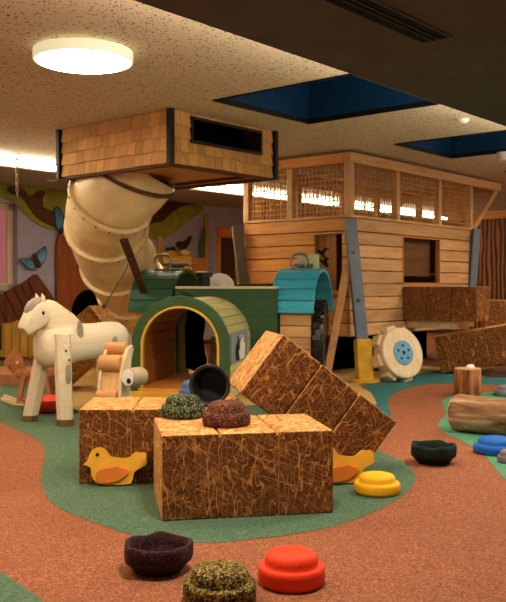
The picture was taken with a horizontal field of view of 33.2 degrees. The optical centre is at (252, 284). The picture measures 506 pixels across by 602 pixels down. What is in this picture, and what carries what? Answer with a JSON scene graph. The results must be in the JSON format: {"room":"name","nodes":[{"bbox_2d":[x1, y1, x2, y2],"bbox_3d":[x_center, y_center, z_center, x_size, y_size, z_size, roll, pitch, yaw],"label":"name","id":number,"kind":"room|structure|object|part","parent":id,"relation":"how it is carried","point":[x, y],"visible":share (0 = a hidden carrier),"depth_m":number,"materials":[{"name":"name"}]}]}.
{"room":"indoor playground","nodes":[
{"label":"indoor playground","id":0,"kind":"room"},
{"bbox_2d":[0,197,312,339],"bbox_3d":[-3.374,-0.300,14.522,0.251,3.000,22.000,0,0,40],"label":"wall","id":1,"kind":"structure","parent":0,"point":[29,237],"depth_m":14.35,"materials":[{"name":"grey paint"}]},
{"bbox_2d":[0,203,12,291],"bbox_3d":[-4.216,-0.602,13.460,0.220,1.426,1.086,0,0,40],"label":"window","id":2,"kind":"structure","parent":1,"relation":"in","point":[6,210],"depth_m":13.80,"materials":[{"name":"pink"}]},
{"bbox_3d":[-4.274,-0.617,13.509,0.010,1.336,0.966,0,0,40],"label":"pane","id":3,"kind":"part","parent":2,"relation":"part of","materials":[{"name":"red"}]},
{"bbox_2d":[20,246,46,269],"bbox_3d":[-3.588,-0.446,13.924,0.050,0.400,0.524,0,0,40],"label":"butterfly","id":4,"kind":"object","parent":1,"relation":"attached to","point":[39,258],"visible":1,"depth_m":13.95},
{"bbox_3d":[-3.664,-0.343,13.842,0.010,0.166,0.271,0,0,40],"label":"wing panel","id":5,"kind":"part","parent":4,"relation":"part of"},
{"bbox_3d":[-3.508,-0.480,14.027,0.010,0.284,0.219,0,0,40],"label":"wing panel","id":6,"kind":"part","parent":4,"relation":"part of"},
{"bbox_2d":[0,184,203,316],"bbox_3d":[-2.535,-0.200,15.253,0.079,3.041,5.286,0,0,40],"label":"tree","id":7,"kind":"object","parent":1,"relation":"attached to","point":[38,204],"visible":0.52,"depth_m":14.46,"materials":[{"name":"brown wood"}]},
{"bbox_2d":[54,207,63,234],"bbox_3d":[-3.258,-1.081,14.314,0.050,0.478,0.195,0,0,40],"label":"butterfly","id":8,"kind":"object","parent":7,"relation":"attached to","point":[59,220],"visible":0.99,"depth_m":14.30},
{"bbox_3d":[-3.267,-1.109,14.311,0.010,0.363,0.168,0,0,40],"label":"wing panel","id":9,"kind":"part","parent":8,"relation":"part of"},
{"bbox_2d":[0,340,210,359],"bbox_3d":[-3.272,1.155,14.435,0.020,0.090,22.000,0,0,40],"label":"baseboard","id":10,"kind":"structure","parent":1,"relation":"attached to","point":[205,341],"depth_m":17.12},
{"bbox_2d":[157,236,204,277],"bbox_3d":[-1.340,-0.334,16.637,0.110,1.275,1.377,0,0,40],"label":"relief","id":11,"kind":"object","parent":1,"relation":"attached to","point":[198,265],"visible":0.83,"depth_m":16.53,"materials":[{"name":"orange wood"}]},
{"bbox_3d":[-1.778,-0.324,16.166,0.050,1.218,0.091,0,0,40],"label":"post","id":12,"kind":"part","parent":11,"relation":"part of","materials":[{"name":"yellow wood"}]},
{"bbox_2d":[199,214,208,271],"bbox_3d":[-0.994,-0.566,17.069,0.080,1.737,0.278,0,0,40],"label":"relief","id":13,"kind":"object","parent":1,"relation":"attached to","point":[204,240],"visible":0.88,"depth_m":17.10,"materials":[{"name":"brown wood"}]},
{"bbox_3d":[-0.948,-0.566,17.145,0.050,1.737,0.102,0,0,40],"label":"post","id":14,"kind":"part","parent":13,"relation":"part of","materials":[{"name":"brown wood"}]},
{"bbox_2d":[217,226,237,283],"bbox_3d":[-0.545,-0.003,17.743,0.140,2.406,0.717,0,0,40],"label":"door","id":15,"kind":"structure","parent":1,"relation":"in","point":[226,264],"depth_m":17.71,"materials":[{"name":"orange wood"}]},
{"bbox_2d":[0,164,446,222],"bbox_3d":[-2.597,-1.635,13.863,1.790,0.050,22.000,0,0,40],"label":"ceiling","id":16,"kind":"structure","parent":0,"point":[29,177],"depth_m":14.91,"materials":[{"name":"white paint"}]},
{"bbox_2d":[0,159,55,170],"bbox_3d":[-3.151,-1.684,11.920,0.023,0.072,0.908,0,0,40],"label":"light","id":17,"kind":"object","parent":16,"relation":"on","point":[36,165],"depth_m":11.91,"materials":[{"name":"white"}]},
{"bbox_2d":[198,187,242,193],"bbox_3d":[-0.569,-1.684,14.962,0.023,0.071,1.145,0,0,40],"label":"light","id":18,"kind":"object","parent":16,"relation":"on","point":[222,189],"depth_m":15.02,"materials":[{"name":"white"}]},
{"bbox_2d":[252,191,286,198],"bbox_3d":[0.309,-1.684,15.998,0.023,0.069,1.012,0,0,40],"label":"light","id":19,"kind":"object","parent":16,"relation":"on","point":[252,191],"depth_m":16.03,"materials":[{"name":"white"}]},
{"bbox_2d":[302,198,338,204],"bbox_3d":[1.370,-1.684,17.249,0.023,0.070,1.245,0,0,40],"label":"light","id":20,"kind":"object","parent":16,"relation":"on","point":[302,198],"depth_m":17.10,"materials":[{"name":"white"}]},
{"bbox_2d":[0,331,505,601],"bbox_3d":[2.000,1.248,11.000,28.000,0.104,30.000,0,0,0],"label":"floor","id":21,"kind":"structure","parent":0,"point":[444,539],"depth_m":4.25,"materials":[{"name":"orange rubber"}]},
{"bbox_2d":[0,366,31,385],"bbox_3d":[-3.040,1.130,10.604,0.950,0.140,1.000,0,0,-6],"label":"platform","id":22,"kind":"object","parent":21,"relation":"on","point":[7,378],"visible":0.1,"depth_m":10.12,"materials":[{"name":"brown wood"}]},
{"bbox_2d":[0,274,55,356],"bbox_3d":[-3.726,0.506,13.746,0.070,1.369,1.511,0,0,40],"label":"playhouse","id":23,"kind":"object","parent":21,"relation":"on","point":[18,296],"visible":0.54,"depth_m":13.66,"materials":[{"name":"yellow wood"}]},
{"bbox_2d":[1,346,54,405],"bbox_3d":[-2.159,0.898,8.465,0.655,0.587,0.254,0,0,-10],"label":"rocking horse","id":24,"kind":"object","parent":21,"relation":"on","point":[14,361],"visible":0.65,"depth_m":8.39},
{"bbox_3d":[-2.282,1.028,8.354,0.053,0.270,0.109,0,0,34],"label":"leg","id":25,"kind":"part","parent":24,"relation":"part of","materials":[{"name":"brown wood"}]},
{"bbox_3d":[-2.024,1.028,8.399,0.117,0.272,0.052,0,0,28],"label":"leg","id":26,"kind":"part","parent":24,"relation":"part of","materials":[{"name":"brown wood"}]},
{"bbox_2d":[22,395,73,413],"bbox_3d":[-1.943,1.135,8.055,0.480,0.130,0.480,0,0,0],"label":"dish","id":27,"kind":"object","parent":21,"relation":"on","point":[48,402],"visible":0.41,"depth_m":7.88,"materials":[{"name":"red plastic"}]},
{"bbox_2d":[28,305,117,391],"bbox_3d":[-1.983,0.712,9.710,1.022,0.963,0.500,0,0,10],"label":"hay bale","id":28,"kind":"object","parent":21,"relation":"on","point":[95,313],"visible":0.34,"depth_m":9.50,"materials":[{"name":"plant"}]},
{"bbox_2d":[18,293,131,426],"bbox_3d":[-1.565,0.634,7.592,1.155,1.128,0.565,0,0,-44],"label":"horse","id":29,"kind":"object","parent":21,"relation":"on","point":[62,340],"visible":0.75,"depth_m":7.32},
{"bbox_3d":[-1.893,0.843,7.475,0.272,0.605,0.142,0,0,10],"label":"leg","id":30,"kind":"part","parent":29,"relation":"part of","materials":[{"name":"white wood"}]},
{"bbox_3d":[-1.626,0.782,7.287,0.138,0.725,0.193,0,0,-44],"label":"leg","id":31,"kind":"part","parent":29,"relation":"part of","materials":[{"name":"white wood"}]},
{"bbox_3d":[-1.394,0.843,7.919,0.122,0.605,0.191,0,0,-2],"label":"leg","id":32,"kind":"part","parent":29,"relation":"part of","materials":[{"name":"white wood"}]},
{"bbox_2d":[84,447,146,484],"bbox_3d":[-0.823,1.083,5.084,0.376,0.223,0.076,0,0,-2],"label":"duck","id":33,"kind":"object","parent":21,"relation":"on","point":[106,469],"visible":1,"depth_m":5.07},
{"bbox_2d":[63,173,174,340],"bbox_3d":[-1.596,-0.154,11.315,1.402,2.917,4.322,0,0,0],"label":"slide","id":34,"kind":"object","parent":21,"relation":"on","point":[107,219],"visible":0.59,"depth_m":9.65,"materials":[{"name":"beige plastic"}]},
{"bbox_2d":[95,342,147,396],"bbox_3d":[-1.063,0.837,6.973,0.420,0.725,0.228,0,0,24],"label":"toy","id":35,"kind":"object","parent":21,"relation":"on","point":[116,374],"visible":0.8,"depth_m":6.96,"materials":[{"name":"brown wood"}]},
{"bbox_2d":[79,397,237,483],"bbox_3d":[-0.575,0.975,5.419,0.970,0.450,0.565,0,0,-2],"label":"hay bale","id":36,"kind":"object","parent":21,"relation":"on","point":[123,426],"visible":0.39,"depth_m":5.13,"materials":[{"name":"plant"}]},
{"bbox_2d":[179,380,190,393],"bbox_3d":[-0.370,0.685,5.584,0.236,0.128,0.236,0,0,-20],"label":"stepping stone","id":37,"kind":"object","parent":36,"relation":"on","point":[184,389],"visible":0.22,"depth_m":5.52,"materials":[{"name":"blue plastic"}]},
{"bbox_2d":[189,364,230,405],"bbox_3d":[-0.259,0.618,5.329,0.258,0.258,0.221,0,0,6],"label":"bucket","id":38,"kind":"object","parent":36,"relation":"on","point":[209,382],"visible":0.88,"depth_m":5.38,"materials":[{"name":"black plastic"}]},
{"bbox_2d":[124,531,192,576],"bbox_3d":[-0.398,1.137,3.582,0.292,0.124,0.291,0,0,0],"label":"bowl","id":39,"kind":"object","parent":21,"relation":"on","point":[159,553],"visible":1,"depth_m":3.49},
{"bbox_2d":[183,559,255,601],"bbox_3d":[-0.125,1.131,3.237,0.280,0.135,0.280,0,0,-40],"label":"stepping stone","id":40,"kind":"object","parent":21,"relation":"on","point":[219,580],"visible":1,"depth_m":3.15,"materials":[{"name":"black rubber"}]},
{"bbox_2d":[128,253,332,398],"bbox_3d":[-0.361,0.403,9.811,2.411,1.594,2.620,0,0,9],"label":"playhouse","id":41,"kind":"object","parent":21,"relation":"on","point":[168,333],"visible":0.86,"depth_m":9.96,"materials":[{"name":"green paint"}]},
{"bbox_2d":[102,263,128,308],"bbox_3d":[-1.460,0.005,9.020,0.288,0.494,0.050,0,0,-10],"label":"chain","id":42,"kind":"object","parent":41,"relation":"hanging from","point":[127,264],"visible":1,"depth_m":9.02,"materials":[{"name":"metal"}]},
{"bbox_3d":[-1.462,0.021,9.025,0.250,0.411,0.016,0,0,-12],"label":"cord","id":43,"kind":"part","parent":42,"relation":"part of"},
{"bbox_3d":[-1.121,-0.285,10.585,0.242,0.216,0.030,0,0,9],"label":"grab handle","id":44,"kind":"part","parent":41,"relation":"part of","materials":[{"name":"metal"}]},
{"bbox_3d":[-0.947,-0.242,10.659,0.340,0.065,0.200,0,0,9],"label":"seat plate","id":45,"kind":"part","parent":41,"relation":"part of","materials":[{"name":"brown wood"}]},
{"bbox_3d":[-0.152,0.655,9.133,0.024,0.320,0.960,0,0,9],"label":"sign plate","id":46,"kind":"part","parent":41,"relation":"part of","materials":[{"name":"grey wood"}]},
{"bbox_3d":[0.567,-0.195,10.314,0.220,0.020,0.060,0,0,9],"label":"handle plate","id":47,"kind":"part","parent":41,"relation":"part of","materials":[{"name":"metal"}]},
{"bbox_3d":[0.567,-0.285,10.314,0.242,0.216,0.030,0,0,9],"label":"grab handle","id":48,"kind":"part","parent":41,"relation":"part of","materials":[{"name":"metal"}]},
{"bbox_3d":[0.600,-0.235,10.389,0.280,0.050,0.160,0,0,9],"label":"seat plate","id":49,"kind":"part","parent":41,"relation":"part of","materials":[{"name":"grey metal"}]},
{"bbox_2d":[154,413,332,520],"bbox_3d":[-0.074,0.982,4.681,0.900,0.437,0.600,0,0,-10],"label":"hay bale","id":50,"kind":"object","parent":21,"relation":"on","point":[282,464],"visible":0.98,"depth_m":4.40,"materials":[{"name":"plant"}]},
{"bbox_2d":[161,394,204,419],"bbox_3d":[-0.404,0.698,4.917,0.256,0.128,0.256,0,0,0],"label":"stepping stone","id":51,"kind":"object","parent":50,"relation":"on","point":[177,406],"visible":0.98,"depth_m":4.83,"materials":[{"name":"green rubber"}]},
{"bbox_2d":[202,400,250,427],"bbox_3d":[-0.144,0.696,4.636,0.264,0.132,0.264,0,0,20],"label":"stepping stone","id":52,"kind":"object","parent":50,"relation":"on","point":[219,413],"visible":1,"depth_m":4.54,"materials":[{"name":"red rubber"}]},
{"bbox_2d":[258,545,324,593],"bbox_3d":[0.155,1.131,3.422,0.270,0.135,0.270,0,0,0],"label":"stepping stone","id":53,"kind":"object","parent":21,"relation":"on","point":[292,569],"visible":1,"depth_m":3.33,"materials":[{"name":"red plastic"}]},
{"bbox_2d":[230,331,395,455],"bbox_3d":[0.358,0.748,5.447,0.976,0.889,0.560,0,0,-10],"label":"hay bale","id":54,"kind":"object","parent":21,"relation":"on","point":[278,376],"visible":0.68,"depth_m":5.18,"materials":[{"name":"plant"}]},
{"bbox_2d":[325,265,348,371],"bbox_3d":[1.032,0.470,10.511,0.105,1.448,0.606,0,0,36],"label":"wooden pole","id":55,"kind":"object","parent":21,"relation":"on","point":[344,279],"visible":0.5,"depth_m":10.50,"materials":[{"name":"brown wood"}]},
{"bbox_2d":[333,448,373,482],"bbox_3d":[0.549,1.082,5.126,0.376,0.223,0.069,0,0,-9],"label":"duck","id":56,"kind":"object","parent":21,"relation":"on","point":[346,469],"visible":0.62,"depth_m":5.12},
{"bbox_2d":[232,152,500,382],"bbox_3d":[2.154,-0.235,12.826,2.715,2.940,4.892,0,0,40],"label":"wooden playhouse","id":57,"kind":"object","parent":21,"relation":"on","point":[382,256],"visible":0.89,"depth_m":11.77,"materials":[{"name":"brown wood"}]},
{"bbox_3d":[-0.120,0.198,12.000,0.366,2.075,0.113,0,0,0],"label":"corner post","id":58,"kind":"part","parent":57,"relation":"part of","materials":[{"name":"wood"}]},
{"bbox_3d":[-0.073,-1.240,12.072,0.095,0.670,0.095,0,0,40],"label":"post","id":59,"kind":"part","parent":57,"relation":"part of","materials":[{"name":"brown wood"}]},
{"bbox_3d":[0.522,-1.240,11.568,0.095,0.670,0.095,0,0,40],"label":"post","id":60,"kind":"part","parent":57,"relation":"part of","materials":[{"name":"brown wood"}]},
{"bbox_3d":[0.677,-1.240,12.957,0.095,0.670,0.095,0,0,40],"label":"post","id":61,"kind":"part","parent":57,"relation":"part of","materials":[{"name":"brown wood"}]},
{"bbox_3d":[0.542,-1.640,11.541,1.700,0.130,0.130,0,0,40],"label":"rail","id":62,"kind":"part","parent":57,"relation":"part of","materials":[{"name":"brown wood"}]},
{"bbox_3d":[0.908,-0.090,11.355,0.500,1.320,0.020,0,0,40],"label":"stencil panel","id":63,"kind":"part","parent":57,"relation":"part of","materials":[{"name":"brown wood"}]},
{"bbox_3d":[1.278,-1.640,13.801,0.100,0.130,4.530,0,0,40],"label":"rail","id":64,"kind":"part","parent":57,"relation":"part of","materials":[{"name":"brown wood"}]},
{"bbox_3d":[1.465,-1.240,13.885,0.095,0.670,0.095,0,0,40],"label":"post","id":65,"kind":"part","parent":57,"relation":"part of","materials":[{"name":"brown wood"}]},
{"bbox_3d":[1.239,-1.240,10.960,0.095,0.670,0.095,0,0,40],"label":"post","id":66,"kind":"part","parent":57,"relation":"part of","materials":[{"name":"brown wood"}]},
{"bbox_3d":[1.296,-0.001,10.648,0.166,1.682,0.362,0,0,-37],"label":"corner post","id":67,"kind":"part","parent":57,"relation":"part of","materials":[{"name":"grey metal"}]},
{"bbox_3d":[1.732,0.920,11.863,0.100,0.560,0.100,0,0,40],"label":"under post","id":68,"kind":"part","parent":57,"relation":"part of","materials":[{"name":"beige wood"}]},
{"bbox_3d":[1.847,0.920,12.794,0.030,0.560,3.070,0,0,40],"label":"under panel","id":69,"kind":"part","parent":57,"relation":"part of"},
{"bbox_3d":[2.139,-1.240,14.681,0.095,0.670,0.095,0,0,40],"label":"post","id":70,"kind":"part","parent":57,"relation":"part of","materials":[{"name":"brown wood"}]},
{"bbox_3d":[1.989,-1.240,11.845,0.095,0.670,0.095,0,0,40],"label":"post","id":71,"kind":"part","parent":57,"relation":"part of","materials":[{"name":"brown wood"}]},
{"bbox_3d":[2.765,-1.240,14.150,0.095,0.670,0.095,0,0,40],"label":"post","id":72,"kind":"part","parent":57,"relation":"part of","materials":[{"name":"brown wood"}]},
{"bbox_3d":[2.663,-1.640,12.627,0.130,0.130,4.530,0,0,40],"label":"rail","id":73,"kind":"part","parent":57,"relation":"part of","materials":[{"name":"brown wood"}]},
{"bbox_3d":[2.776,-1.240,12.773,0.095,0.670,0.095,0,0,40],"label":"post","id":74,"kind":"part","parent":57,"relation":"part of","materials":[{"name":"brown wood"}]},
{"bbox_2d":[404,286,489,321],"bbox_3d":[2.649,0.253,11.675,1.100,0.465,0.400,0,0,40],"label":"hay bale","id":75,"kind":"object","parent":57,"relation":"on","point":[433,303],"visible":1,"depth_m":11.45,"materials":[{"name":"plant"}]},
{"bbox_3d":[3.398,-1.640,14.908,1.700,0.130,0.100,0,0,40],"label":"rail","id":76,"kind":"part","parent":57,"relation":"part of","materials":[{"name":"brown wood"}]},
{"bbox_3d":[3.451,-1.240,13.568,0.095,0.670,0.095,0,0,40],"label":"post","id":77,"kind":"part","parent":57,"relation":"part of","materials":[{"name":"brown wood"}]},
{"bbox_3d":[3.497,-0.356,13.450,0.196,1.069,0.097,0,0,-13],"label":"corner post","id":78,"kind":"part","parent":57,"relation":"part of","materials":[{"name":"grey metal"}]},
{"bbox_2d":[354,471,399,496],"bbox_3d":[0.716,1.139,4.904,0.264,0.115,0.264,0,0,10],"label":"stepping stone","id":79,"kind":"object","parent":21,"relation":"on","point":[369,483],"visible":1,"depth_m":4.81,"materials":[{"name":"yellow plastic"}]},
{"bbox_2d":[371,325,422,381],"bbox_3d":[1.804,0.872,10.604,0.729,0.735,0.375,0,0,-31],"label":"wheel","id":80,"kind":"object","parent":21,"relation":"on","point":[397,352],"visible":0.99,"depth_m":10.48,"materials":[{"name":"brown wood"}]},
{"bbox_2d":[411,440,456,465],"bbox_3d":[1.212,1.132,5.734,0.305,0.135,0.306,0,0,40],"label":"bowl","id":81,"kind":"object","parent":21,"relation":"on","point":[427,452],"visible":1,"depth_m":5.63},
{"bbox_2d":[453,367,481,395],"bbox_3d":[2.336,1.050,9.248,0.305,0.295,0.305,0,0,0],"label":"tree stump","id":82,"kind":"object","parent":21,"relation":"on","point":[467,381],"visible":0.82,"depth_m":9.12,"materials":[{"name":"brown wood"}]},
{"bbox_2d":[434,323,505,373],"bbox_3d":[3.185,0.827,11.534,1.415,0.734,0.450,0,0,14],"label":"hay bale","id":83,"kind":"object","parent":21,"relation":"on","point":[486,346],"visible":0.89,"depth_m":11.37,"materials":[{"name":"plant"}]},
{"bbox_2d":[447,394,505,434],"bbox_3d":[2.134,1.045,6.643,1.206,0.313,0.305,0,0,37],"label":"log","id":84,"kind":"object","parent":21,"relation":"on","point":[467,413],"visible":1,"depth_m":6.76,"materials":[{"name":"brown wood"}]},
{"bbox_2d":[448,210,505,331],"bbox_3d":[5.935,-0.080,14.468,5.700,2.560,0.181,0,0,40],"label":"screen","id":85,"kind":"object","parent":21,"relation":"on","point":[492,251],"visible":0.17,"depth_m":15.70,"materials":[{"name":"brown wood"}]},
{"bbox_2d":[473,435,505,455],"bbox_3d":[1.736,1.139,6.070,0.316,0.115,0.316,0,0,-10],"label":"stepping stone","id":86,"kind":"object","parent":21,"relation":"on","point":[489,445],"visible":0.95,"depth_m":5.97,"materials":[{"name":"blue plastic"}]},
{"bbox_2d":[482,300,505,365],"bbox_3d":[3.919,0.711,12.753,0.900,0.970,0.450,0,0,8],"label":"hay bale","id":87,"kind":"object","parent":21,"relation":"on","point":[497,307],"visible":0.31,"depth_m":12.57,"materials":[{"name":"plant"}]},
{"bbox_2d":[482,367,505,376],"bbox_3d":[3.429,1.132,11.155,0.795,0.129,0.300,0,0,-2],"label":"wedge","id":88,"kind":"object","parent":21,"relation":"on","point":[490,372],"visible":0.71,"depth_m":11.00,"materials":[{"name":"brown wood"}]},
{"bbox_2d":[494,385,505,396],"bbox_3d":[2.782,1.142,9.225,0.320,0.110,0.320,0,0,0],"label":"stepping stone","id":89,"kind":"object","parent":21,"relation":"on","point":[501,389],"visible":1,"depth_m":9.15,"materials":[{"name":"grey plastic"}]},
{"bbox_2d":[497,449,505,463],"bbox_3d":[1.729,1.155,5.742,0.150,0.085,0.150,0,0,-10],"label":"stepping stone","id":90,"kind":"object","parent":21,"relation":"on","point":[501,457],"visible":1,"depth_m":5.71,"materials":[{"name":"plastic"}]},
{"bbox_2d":[0,0,505,213],"bbox_3d":[0.763,-2.310,11.145,7.090,1.120,22.200,0,0,40],"label":"ceiling","id":91,"kind":"structure","parent":0,"point":[180,63],"depth_m":8.24,"materials":[{"name":"beige paint"}]},
{"bbox_2d":[13,153,20,200],"bbox_3d":[-3.151,-1.439,11.350,0.100,0.638,0.100,0,0,0],"label":"hanging chain","id":92,"kind":"object","parent":91,"relation":"hanging from","point":[15,154],"visible":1,"depth_m":11.34,"materials":[{"name":"metal"}]},
{"bbox_2d":[33,38,132,73],"bbox_3d":[-1.254,-1.694,6.290,0.730,0.112,0.730,0,0,0],"label":"ceiling lamp","id":93,"kind":"object","parent":91,"relation":"attached to","point":[70,55],"visible":1,"depth_m":6.12,"materials":[{"name":"white plastic"}]},
{"bbox_2d":[35,49,130,73],"bbox_3d":[-1.254,-1.649,6.290,0.704,0.022,0.704,0,0,0],"label":"diffuser","id":94,"kind":"object","parent":93,"relation":"attached to","point":[80,61],"depth_m":6.21,"materials":[{"name":"white plastic"}]},
{"bbox_2d":[56,108,277,190],"bbox_3d":[-0.964,-1.466,9.608,1.842,0.561,1.702,0,0,40],"label":"elevated playhouse","id":95,"kind":"object","parent":91,"relation":"hanging from","point":[168,145],"visible":0.91,"depth_m":9.09,"materials":[{"name":"brown wood"}]},
{"bbox_3d":[-0.964,-1.200,9.608,1.750,0.030,1.610,0,0,40],"label":"frame","id":96,"kind":"part","parent":95,"relation":"part of","materials":[{"name":"brown wood"}]},
{"bbox_3d":[-0.462,-1.555,9.218,0.020,0.360,1.065,0,0,40],"label":"panel","id":97,"kind":"part","parent":95,"relation":"part of","materials":[{"name":"black glass"}]},
{"bbox_3d":[-0.964,-1.486,9.608,1.730,0.521,1.590,0,0,40],"label":"panel","id":98,"kind":"part","parent":95,"relation":"part of","materials":[{"name":"black glass"}]},
{"bbox_3d":[-0.284,-1.580,9.067,0.068,0.270,1.125,0,0,40],"label":"slot frame","id":99,"kind":"part","parent":95,"relation":"part of","materials":[{"name":"black paint"}]},
{"bbox_2d":[212,74,438,123],"bbox_3d":[0.707,-1.764,8.111,1.570,0.052,1.520,0,0,40],"label":"trim","id":100,"kind":"structure","parent":91,"relation":"attached to","point":[226,100],"depth_m":8.48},
{"bbox_2d":[393,130,505,158],"bbox_3d":[2.829,-1.764,10.612,1.570,0.052,1.520,0,0,40],"label":"trim","id":101,"kind":"structure","parent":91,"relation":"attached to","point":[404,144],"depth_m":11.22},
{"bbox_2d":[457,118,468,123],"bbox_3d":[2.214,-1.728,8.961,0.130,0.045,0.130,0,0,0],"label":"smoke detector","id":102,"kind":"object","parent":91,"relation":"attached to","point":[460,120],"visible":1,"depth_m":8.92,"materials":[{"name":"white paint"}]},
{"bbox_2d":[497,151,505,161],"bbox_3d":[3.313,-1.695,11.220,0.180,0.110,0.180,0,0,0],"label":"recessed light","id":103,"kind":"object","parent":91,"relation":"in","point":[501,156],"visible":1,"depth_m":11.16,"materials":[{"name":"white paint"}]},
{"bbox_2d":[134,0,505,125],"bbox_3d":[5.129,-1.600,7.311,4.670,0.400,22.000,0,0,40],"label":"ceiling","id":104,"kind":"structure","parent":0,"point":[465,72],"depth_m":4.85,"materials":[{"name":"brown paint"}]},
{"bbox_2d":[321,0,452,43],"bbox_3d":[0.425,-1.394,4.104,0.200,0.012,1.923,0,0,40],"label":"ceiling vent","id":105,"kind":"object","parent":104,"relation":"in","point":[377,12],"visible":1,"depth_m":4.46,"materials":[{"name":"black metal"}]},
{"bbox_2d":[427,222,452,331],"bbox_3d":[8.232,-0.300,19.233,11.360,3.000,0.202,0,0,40],"label":"wall","id":106,"kind":"structure","parent":0,"point":[443,330],"depth_m":21.92,"materials":[{"name":"brown wood"}]}
]}

